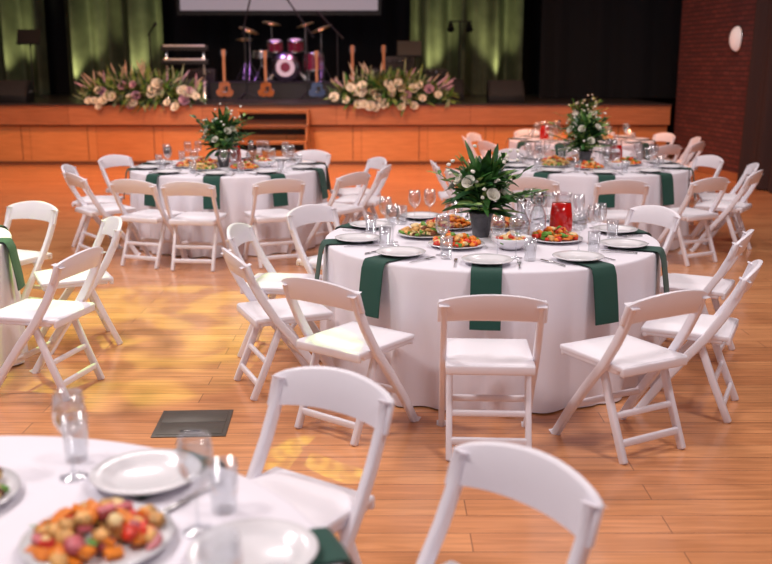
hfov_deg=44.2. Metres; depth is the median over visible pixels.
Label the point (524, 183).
folding chair
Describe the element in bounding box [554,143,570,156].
cloth napkin
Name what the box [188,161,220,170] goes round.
platter
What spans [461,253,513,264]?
dinner plate
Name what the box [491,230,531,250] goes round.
salad bowl
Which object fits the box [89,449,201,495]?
dinner plate
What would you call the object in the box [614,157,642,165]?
platter
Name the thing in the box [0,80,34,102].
stage monitor speaker
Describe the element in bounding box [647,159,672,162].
dinner plate
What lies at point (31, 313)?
folding chair
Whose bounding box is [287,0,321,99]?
microphone stand
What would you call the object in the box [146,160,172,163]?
dinner plate
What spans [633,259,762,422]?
folding chair
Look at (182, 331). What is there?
floor
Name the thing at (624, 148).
folding chair
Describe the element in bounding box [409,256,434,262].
table knife
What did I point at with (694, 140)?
folding chair
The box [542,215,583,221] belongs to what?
dinner plate
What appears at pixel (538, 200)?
cloth napkin
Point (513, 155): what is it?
folding chair
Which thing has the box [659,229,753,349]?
folding chair
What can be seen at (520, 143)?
cloth napkin
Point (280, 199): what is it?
cloth napkin
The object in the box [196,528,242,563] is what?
wine glass
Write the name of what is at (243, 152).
folding chair
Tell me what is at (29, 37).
music stand
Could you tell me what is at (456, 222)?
platter
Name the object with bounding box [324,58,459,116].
floral arrangement
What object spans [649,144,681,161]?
folding chair
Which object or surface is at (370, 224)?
dinner plate
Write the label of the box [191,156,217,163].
platter
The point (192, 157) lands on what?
dinner plate
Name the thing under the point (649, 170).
dinner plate
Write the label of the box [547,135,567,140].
platter
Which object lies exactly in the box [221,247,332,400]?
folding chair
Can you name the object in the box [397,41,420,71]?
music stand
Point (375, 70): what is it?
amplifier
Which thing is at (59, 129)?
stage
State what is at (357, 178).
folding chair
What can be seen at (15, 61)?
drape
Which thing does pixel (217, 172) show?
dinner plate
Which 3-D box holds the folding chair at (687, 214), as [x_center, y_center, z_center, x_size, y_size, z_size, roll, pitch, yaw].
[2.758,-0.576,8.665,0.480,0.814,0.554,-7,15,-29]
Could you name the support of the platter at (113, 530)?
on the tablecloth at (39, 462)
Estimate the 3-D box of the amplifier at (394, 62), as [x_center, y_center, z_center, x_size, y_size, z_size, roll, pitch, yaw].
[0.280,-4.267,19.730,0.600,0.893,0.330,0,13,0]
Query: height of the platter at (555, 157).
0.085 m
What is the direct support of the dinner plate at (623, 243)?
on the cloth napkin at (659, 250)
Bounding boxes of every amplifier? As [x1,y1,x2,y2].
[186,67,217,97]
[360,67,379,81]
[385,55,413,95]
[414,67,446,80]
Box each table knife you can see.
[162,478,222,511]
[344,245,378,246]
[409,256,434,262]
[540,259,565,266]
[600,250,636,253]
[611,235,641,237]
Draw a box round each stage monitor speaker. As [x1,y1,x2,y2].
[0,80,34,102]
[429,79,464,99]
[486,80,524,102]
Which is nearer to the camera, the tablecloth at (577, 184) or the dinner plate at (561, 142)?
the tablecloth at (577, 184)
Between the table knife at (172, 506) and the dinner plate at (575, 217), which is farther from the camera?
the dinner plate at (575, 217)
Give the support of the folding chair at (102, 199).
on the floor
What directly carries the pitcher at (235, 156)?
on the tablecloth at (236, 197)
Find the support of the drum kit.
on the drum riser
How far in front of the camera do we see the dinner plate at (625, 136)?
13.50 m
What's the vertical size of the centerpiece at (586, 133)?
0.624 m
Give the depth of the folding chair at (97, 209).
8.87 m
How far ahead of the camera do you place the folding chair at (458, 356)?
4.29 m
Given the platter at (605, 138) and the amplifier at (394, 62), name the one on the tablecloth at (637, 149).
the platter at (605, 138)
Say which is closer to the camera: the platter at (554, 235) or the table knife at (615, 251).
the table knife at (615, 251)
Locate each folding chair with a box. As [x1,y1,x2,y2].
[0,246,105,400]
[3,201,58,300]
[33,216,122,354]
[61,164,122,246]
[65,172,140,254]
[98,154,133,215]
[109,179,190,268]
[160,181,228,271]
[209,149,249,157]
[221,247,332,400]
[226,223,321,357]
[243,178,304,268]
[246,366,395,563]
[280,277,420,445]
[285,204,339,273]
[293,150,330,167]
[303,172,371,252]
[329,157,386,228]
[334,164,391,222]
[416,441,605,563]
[430,160,460,213]
[437,294,548,460]
[444,168,509,212]
[462,136,474,163]
[467,132,491,158]
[477,141,496,157]
[498,148,529,159]
[508,177,559,214]
[513,129,539,136]
[520,145,555,155]
[549,289,710,464]
[584,180,648,227]
[592,146,630,154]
[592,148,633,157]
[624,205,680,267]
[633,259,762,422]
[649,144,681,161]
[652,133,674,159]
[657,177,729,266]
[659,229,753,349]
[672,137,700,164]
[680,141,704,200]
[689,155,723,225]
[689,170,762,255]
[696,163,758,242]
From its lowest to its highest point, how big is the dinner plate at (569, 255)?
0.021 m
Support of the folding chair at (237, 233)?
on the floor
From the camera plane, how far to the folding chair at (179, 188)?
8.28 m
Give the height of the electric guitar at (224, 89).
0.956 m
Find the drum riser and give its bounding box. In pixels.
[209,81,343,98]
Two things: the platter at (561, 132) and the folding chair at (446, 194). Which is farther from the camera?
the platter at (561, 132)
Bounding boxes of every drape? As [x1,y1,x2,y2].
[0,0,49,94]
[64,0,164,94]
[410,0,523,94]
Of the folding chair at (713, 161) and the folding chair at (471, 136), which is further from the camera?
the folding chair at (471, 136)
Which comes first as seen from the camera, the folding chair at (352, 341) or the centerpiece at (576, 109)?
the folding chair at (352, 341)
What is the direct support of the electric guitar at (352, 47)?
on the stage
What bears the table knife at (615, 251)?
on the tablecloth at (411, 293)
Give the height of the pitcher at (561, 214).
0.241 m
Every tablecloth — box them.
[0,227,27,367]
[0,436,341,563]
[129,158,328,257]
[319,213,660,412]
[499,157,689,249]
[509,135,653,159]
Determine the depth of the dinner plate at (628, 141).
12.57 m
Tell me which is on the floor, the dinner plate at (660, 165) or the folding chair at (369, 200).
the folding chair at (369, 200)
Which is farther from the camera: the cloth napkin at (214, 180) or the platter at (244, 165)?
the platter at (244, 165)
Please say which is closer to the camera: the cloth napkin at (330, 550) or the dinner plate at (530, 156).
the cloth napkin at (330, 550)
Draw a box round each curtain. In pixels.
[43,0,541,93]
[539,0,682,97]
[737,0,771,191]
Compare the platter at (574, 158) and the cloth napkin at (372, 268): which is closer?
the cloth napkin at (372, 268)
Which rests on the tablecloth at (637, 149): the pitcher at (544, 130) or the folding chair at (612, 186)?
the pitcher at (544, 130)
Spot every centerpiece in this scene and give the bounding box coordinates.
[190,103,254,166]
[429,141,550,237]
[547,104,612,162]
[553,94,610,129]
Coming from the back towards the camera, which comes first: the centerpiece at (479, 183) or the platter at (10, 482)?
the centerpiece at (479, 183)
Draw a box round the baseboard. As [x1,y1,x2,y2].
[677,159,737,180]
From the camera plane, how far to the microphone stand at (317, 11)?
18.54 m
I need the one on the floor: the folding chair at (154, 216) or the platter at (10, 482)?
the folding chair at (154, 216)
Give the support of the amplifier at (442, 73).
on the stage
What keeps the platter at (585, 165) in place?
on the tablecloth at (577, 184)
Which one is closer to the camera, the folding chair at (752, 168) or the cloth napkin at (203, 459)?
the cloth napkin at (203, 459)
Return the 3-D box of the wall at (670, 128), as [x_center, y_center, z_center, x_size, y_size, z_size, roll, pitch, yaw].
[-1.000,-6.695,22.680,18.000,6.500,0.200,0,13,0]
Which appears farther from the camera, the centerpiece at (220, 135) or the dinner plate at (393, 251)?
the centerpiece at (220, 135)
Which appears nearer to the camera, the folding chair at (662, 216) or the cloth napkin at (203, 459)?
the cloth napkin at (203, 459)
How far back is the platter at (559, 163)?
9.58 m
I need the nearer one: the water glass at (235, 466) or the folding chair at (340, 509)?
the water glass at (235, 466)
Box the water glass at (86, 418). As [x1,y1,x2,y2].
[60,413,88,463]
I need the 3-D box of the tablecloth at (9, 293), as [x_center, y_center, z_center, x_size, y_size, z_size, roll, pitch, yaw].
[-3.213,0.152,5.532,2.031,0.750,2.028,1,13,5]
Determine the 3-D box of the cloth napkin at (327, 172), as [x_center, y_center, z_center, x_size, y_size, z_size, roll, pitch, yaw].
[-0.756,-1.104,9.978,0.336,0.293,0.155,-4,13,-18]
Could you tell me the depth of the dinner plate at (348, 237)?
5.57 m
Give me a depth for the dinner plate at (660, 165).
9.54 m
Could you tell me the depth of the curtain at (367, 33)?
22.38 m
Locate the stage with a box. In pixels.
[0,94,671,164]
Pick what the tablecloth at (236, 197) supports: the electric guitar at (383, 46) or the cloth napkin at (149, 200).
the cloth napkin at (149, 200)
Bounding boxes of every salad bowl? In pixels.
[253,157,275,167]
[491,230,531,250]
[607,158,629,168]
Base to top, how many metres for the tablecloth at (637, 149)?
0.750 m
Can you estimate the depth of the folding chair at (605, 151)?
11.26 m
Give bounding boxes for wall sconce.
[729,25,742,51]
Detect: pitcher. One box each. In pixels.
[228,143,240,161]
[539,126,549,138]
[546,193,572,231]
[609,139,622,160]
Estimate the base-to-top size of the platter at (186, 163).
0.085 m
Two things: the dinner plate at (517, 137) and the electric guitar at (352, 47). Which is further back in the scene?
the electric guitar at (352, 47)
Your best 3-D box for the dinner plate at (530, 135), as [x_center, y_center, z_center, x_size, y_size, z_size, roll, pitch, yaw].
[2.129,-2.116,13.724,0.270,0.021,0.270,0,13,0]
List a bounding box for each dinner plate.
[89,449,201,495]
[134,165,161,168]
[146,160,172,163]
[154,169,181,173]
[183,156,199,159]
[186,518,318,563]
[201,170,228,174]
[241,155,250,158]
[253,169,280,172]
[269,156,293,159]
[288,165,315,168]
[292,160,317,163]
[335,233,380,242]
[349,220,391,228]
[376,246,425,256]
[401,211,440,218]
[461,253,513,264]
[504,159,526,162]
[505,163,530,167]
[514,136,531,138]
[524,139,543,141]
[525,134,538,136]
[525,155,548,158]
[538,168,565,171]
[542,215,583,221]
[552,250,603,261]
[554,141,571,143]
[589,169,617,173]
[593,225,637,233]
[600,238,647,248]
[616,135,633,137]
[622,140,641,142]
[630,137,649,139]
[636,168,664,172]
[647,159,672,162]
[656,164,683,167]
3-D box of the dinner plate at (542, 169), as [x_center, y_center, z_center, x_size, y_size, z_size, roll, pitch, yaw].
[1.595,-1.080,9.165,0.270,0.021,0.270,0,13,0]
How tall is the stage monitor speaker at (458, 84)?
0.403 m
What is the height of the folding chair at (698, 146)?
0.814 m
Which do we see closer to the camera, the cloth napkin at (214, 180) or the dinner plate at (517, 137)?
the cloth napkin at (214, 180)
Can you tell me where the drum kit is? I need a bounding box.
[236,21,331,81]
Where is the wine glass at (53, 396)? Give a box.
[51,389,85,482]
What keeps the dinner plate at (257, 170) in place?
on the cloth napkin at (280, 199)
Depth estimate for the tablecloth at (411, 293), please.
4.92 m
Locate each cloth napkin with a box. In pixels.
[0,238,24,290]
[123,168,156,198]
[128,448,226,499]
[144,172,179,206]
[203,174,223,208]
[257,172,287,206]
[292,168,327,198]
[297,162,330,190]
[308,527,353,563]
[315,239,372,279]
[335,223,378,229]
[359,255,419,318]
[396,215,432,220]
[469,263,501,330]
[516,141,540,148]
[530,171,561,204]
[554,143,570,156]
[557,258,618,325]
[595,173,614,207]
[600,229,651,236]
[608,246,668,292]
[624,142,649,159]
[639,171,673,205]
[667,167,695,198]
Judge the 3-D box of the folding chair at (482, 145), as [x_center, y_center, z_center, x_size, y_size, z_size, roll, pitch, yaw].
[1.523,-1.472,12.602,0.554,0.814,0.480,-6,14,-23]
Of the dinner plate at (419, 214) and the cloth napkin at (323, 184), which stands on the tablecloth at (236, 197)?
the cloth napkin at (323, 184)
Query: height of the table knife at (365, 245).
0.004 m
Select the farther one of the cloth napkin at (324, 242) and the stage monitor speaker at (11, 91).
the stage monitor speaker at (11, 91)
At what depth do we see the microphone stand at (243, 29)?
18.56 m
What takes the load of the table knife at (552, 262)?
on the tablecloth at (411, 293)
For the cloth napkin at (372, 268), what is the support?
on the tablecloth at (411, 293)
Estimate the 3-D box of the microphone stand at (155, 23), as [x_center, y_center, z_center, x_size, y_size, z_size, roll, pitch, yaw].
[-4.683,-4.464,19.187,0.438,1.506,0.502,0,13,0]
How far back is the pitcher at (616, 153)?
10.05 m
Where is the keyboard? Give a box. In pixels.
[160,44,208,97]
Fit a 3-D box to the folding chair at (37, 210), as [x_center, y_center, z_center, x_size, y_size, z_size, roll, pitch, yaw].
[-2.639,-0.137,6.731,0.480,0.814,0.554,6,14,24]
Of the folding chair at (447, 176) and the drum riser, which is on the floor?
the folding chair at (447, 176)
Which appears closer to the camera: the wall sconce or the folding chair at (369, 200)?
the folding chair at (369, 200)
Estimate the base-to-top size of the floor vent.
0.011 m
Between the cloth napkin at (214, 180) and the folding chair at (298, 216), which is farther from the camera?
the cloth napkin at (214, 180)
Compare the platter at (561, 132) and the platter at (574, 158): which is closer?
the platter at (574, 158)
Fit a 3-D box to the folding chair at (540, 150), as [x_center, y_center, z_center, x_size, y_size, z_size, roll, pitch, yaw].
[2.014,-1.356,12.095,0.480,0.814,0.554,9,16,35]
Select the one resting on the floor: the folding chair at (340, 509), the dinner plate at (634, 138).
the folding chair at (340, 509)
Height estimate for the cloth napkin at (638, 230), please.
0.293 m
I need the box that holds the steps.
[236,109,310,157]
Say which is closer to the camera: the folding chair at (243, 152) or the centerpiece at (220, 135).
the centerpiece at (220, 135)
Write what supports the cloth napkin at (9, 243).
on the tablecloth at (9, 293)
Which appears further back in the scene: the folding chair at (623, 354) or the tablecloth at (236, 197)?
the tablecloth at (236, 197)
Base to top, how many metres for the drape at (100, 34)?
5.200 m
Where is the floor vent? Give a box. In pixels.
[151,409,232,437]
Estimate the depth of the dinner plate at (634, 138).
13.11 m
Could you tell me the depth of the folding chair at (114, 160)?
10.40 m
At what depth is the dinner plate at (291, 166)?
9.44 m
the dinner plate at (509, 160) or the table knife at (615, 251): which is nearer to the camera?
the table knife at (615, 251)
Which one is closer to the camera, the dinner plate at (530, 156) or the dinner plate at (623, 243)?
the dinner plate at (623, 243)
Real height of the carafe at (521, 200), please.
0.262 m
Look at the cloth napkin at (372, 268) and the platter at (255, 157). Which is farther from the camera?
the platter at (255, 157)
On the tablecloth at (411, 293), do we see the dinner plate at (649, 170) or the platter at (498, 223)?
the platter at (498, 223)
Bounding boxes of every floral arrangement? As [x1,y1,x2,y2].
[73,58,208,113]
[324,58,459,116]
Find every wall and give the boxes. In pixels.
[631,98,675,134]
[672,0,755,172]
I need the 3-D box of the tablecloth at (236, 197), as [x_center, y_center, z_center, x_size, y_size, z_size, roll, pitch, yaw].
[-1.599,-0.806,9.746,2.030,0.750,2.042,0,13,0]
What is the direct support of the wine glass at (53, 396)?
on the tablecloth at (39, 462)
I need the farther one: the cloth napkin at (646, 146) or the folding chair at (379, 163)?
the cloth napkin at (646, 146)
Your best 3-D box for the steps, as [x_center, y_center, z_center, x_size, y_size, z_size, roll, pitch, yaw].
[-1.980,-2.457,16.445,1.250,1.000,1.200,0,13,0]
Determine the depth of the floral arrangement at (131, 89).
16.89 m
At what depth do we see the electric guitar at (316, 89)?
18.11 m
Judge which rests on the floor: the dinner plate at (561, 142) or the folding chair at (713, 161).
the folding chair at (713, 161)
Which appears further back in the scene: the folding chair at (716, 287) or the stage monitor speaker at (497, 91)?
the stage monitor speaker at (497, 91)
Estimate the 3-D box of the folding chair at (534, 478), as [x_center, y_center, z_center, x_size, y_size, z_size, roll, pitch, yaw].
[0.185,0.865,2.327,0.554,0.814,0.480,-11,17,-40]
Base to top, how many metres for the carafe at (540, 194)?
0.262 m
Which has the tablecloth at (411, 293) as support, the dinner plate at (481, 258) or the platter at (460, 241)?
the platter at (460, 241)
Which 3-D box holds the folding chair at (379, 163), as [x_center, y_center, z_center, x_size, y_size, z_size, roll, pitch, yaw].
[-0.292,-0.922,10.184,0.554,0.814,0.480,-5,14,-23]
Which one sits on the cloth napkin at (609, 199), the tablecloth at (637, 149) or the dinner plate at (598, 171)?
the dinner plate at (598, 171)
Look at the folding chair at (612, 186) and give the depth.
8.24 m
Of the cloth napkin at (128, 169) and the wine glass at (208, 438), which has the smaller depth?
the wine glass at (208, 438)
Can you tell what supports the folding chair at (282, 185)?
on the floor
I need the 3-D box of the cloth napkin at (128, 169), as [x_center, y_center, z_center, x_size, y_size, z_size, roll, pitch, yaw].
[-2.444,-0.983,9.443,0.336,0.293,0.155,-4,13,-18]
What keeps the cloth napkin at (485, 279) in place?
on the tablecloth at (411, 293)
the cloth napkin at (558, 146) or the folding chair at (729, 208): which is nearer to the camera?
the folding chair at (729, 208)
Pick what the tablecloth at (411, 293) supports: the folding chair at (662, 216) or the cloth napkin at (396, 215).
the cloth napkin at (396, 215)
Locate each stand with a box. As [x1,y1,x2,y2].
[16,29,47,98]
[147,22,156,71]
[237,0,260,99]
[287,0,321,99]
[315,10,343,93]
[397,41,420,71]
[447,21,474,95]
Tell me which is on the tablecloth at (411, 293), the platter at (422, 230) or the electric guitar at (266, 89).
the platter at (422, 230)
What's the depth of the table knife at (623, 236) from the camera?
5.67 m
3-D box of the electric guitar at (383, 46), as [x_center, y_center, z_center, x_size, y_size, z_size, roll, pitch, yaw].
[-0.054,-4.072,18.489,0.307,1.041,0.320,-6,14,-26]
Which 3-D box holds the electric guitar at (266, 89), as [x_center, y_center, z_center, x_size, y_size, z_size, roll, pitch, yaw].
[-2.316,-3.950,18.204,0.275,0.931,0.286,-8,15,-32]
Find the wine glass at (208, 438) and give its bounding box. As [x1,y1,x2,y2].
[176,430,213,537]
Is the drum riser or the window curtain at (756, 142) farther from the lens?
the drum riser
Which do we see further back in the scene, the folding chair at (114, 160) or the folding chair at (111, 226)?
the folding chair at (114, 160)
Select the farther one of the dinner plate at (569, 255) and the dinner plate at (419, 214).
the dinner plate at (419, 214)
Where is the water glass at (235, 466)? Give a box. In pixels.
[207,456,237,515]
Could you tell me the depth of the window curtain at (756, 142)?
13.61 m
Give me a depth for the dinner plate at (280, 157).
10.36 m
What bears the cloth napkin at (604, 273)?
on the tablecloth at (411, 293)
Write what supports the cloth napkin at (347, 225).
on the tablecloth at (411, 293)
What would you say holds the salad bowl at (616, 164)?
on the tablecloth at (577, 184)
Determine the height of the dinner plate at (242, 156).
0.021 m
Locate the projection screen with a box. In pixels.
[176,0,380,14]
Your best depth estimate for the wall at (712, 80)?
15.51 m
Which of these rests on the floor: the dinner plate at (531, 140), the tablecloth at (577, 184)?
the tablecloth at (577, 184)
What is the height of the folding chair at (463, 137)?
0.814 m
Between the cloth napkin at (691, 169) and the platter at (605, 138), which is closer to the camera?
the cloth napkin at (691, 169)
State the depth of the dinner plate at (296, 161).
9.92 m
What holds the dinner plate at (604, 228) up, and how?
on the cloth napkin at (638, 230)
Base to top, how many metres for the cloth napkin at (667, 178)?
0.293 m
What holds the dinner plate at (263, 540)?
on the cloth napkin at (330, 550)
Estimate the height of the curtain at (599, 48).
5.300 m
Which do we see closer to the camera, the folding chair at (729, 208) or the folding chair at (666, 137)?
the folding chair at (729, 208)
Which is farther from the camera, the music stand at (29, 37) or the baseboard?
the music stand at (29, 37)
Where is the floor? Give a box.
[0,142,771,563]
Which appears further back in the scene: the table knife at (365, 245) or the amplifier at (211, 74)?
the amplifier at (211, 74)
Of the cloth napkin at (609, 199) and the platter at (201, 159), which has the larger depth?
the platter at (201, 159)
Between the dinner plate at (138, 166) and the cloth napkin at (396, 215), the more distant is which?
the dinner plate at (138, 166)
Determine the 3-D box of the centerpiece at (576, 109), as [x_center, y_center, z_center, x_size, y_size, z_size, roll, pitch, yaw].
[2.768,-2.256,13.022,0.870,0.624,0.686,-3,13,-11]
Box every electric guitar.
[216,49,233,100]
[258,51,274,99]
[308,51,324,100]
[348,45,354,81]
[382,45,385,73]
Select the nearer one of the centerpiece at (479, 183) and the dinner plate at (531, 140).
the centerpiece at (479, 183)
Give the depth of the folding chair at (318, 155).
11.05 m
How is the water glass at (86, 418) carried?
on the tablecloth at (39, 462)
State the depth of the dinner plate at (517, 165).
9.62 m
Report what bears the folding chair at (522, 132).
on the floor
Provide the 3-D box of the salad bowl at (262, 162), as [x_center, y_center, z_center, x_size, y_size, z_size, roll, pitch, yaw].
[-1.226,-1.211,9.611,0.230,0.098,0.230,0,13,-2]
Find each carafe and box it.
[512,197,526,227]
[529,191,546,232]
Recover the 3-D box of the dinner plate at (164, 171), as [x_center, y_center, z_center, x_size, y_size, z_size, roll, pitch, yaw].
[-2.076,-1.051,9.037,0.270,0.021,0.270,0,13,0]
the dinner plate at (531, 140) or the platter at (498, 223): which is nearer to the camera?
the platter at (498, 223)
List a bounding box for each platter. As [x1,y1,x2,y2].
[0,466,20,504]
[18,498,174,563]
[172,159,197,167]
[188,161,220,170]
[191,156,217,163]
[228,161,259,170]
[243,155,268,163]
[398,221,448,238]
[426,214,470,229]
[428,230,484,249]
[491,215,527,229]
[530,226,582,243]
[538,155,568,162]
[540,158,570,167]
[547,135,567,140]
[551,131,567,136]
[566,154,594,162]
[573,160,605,169]
[598,135,615,140]
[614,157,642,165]
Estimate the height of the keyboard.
1.050 m
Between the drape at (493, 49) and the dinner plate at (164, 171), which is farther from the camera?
the drape at (493, 49)
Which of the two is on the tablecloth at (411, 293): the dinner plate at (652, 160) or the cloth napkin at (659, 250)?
the cloth napkin at (659, 250)
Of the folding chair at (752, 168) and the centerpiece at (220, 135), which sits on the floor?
the folding chair at (752, 168)
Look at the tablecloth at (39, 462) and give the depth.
2.26 m
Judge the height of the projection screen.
3.650 m
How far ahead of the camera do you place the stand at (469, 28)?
20.55 m

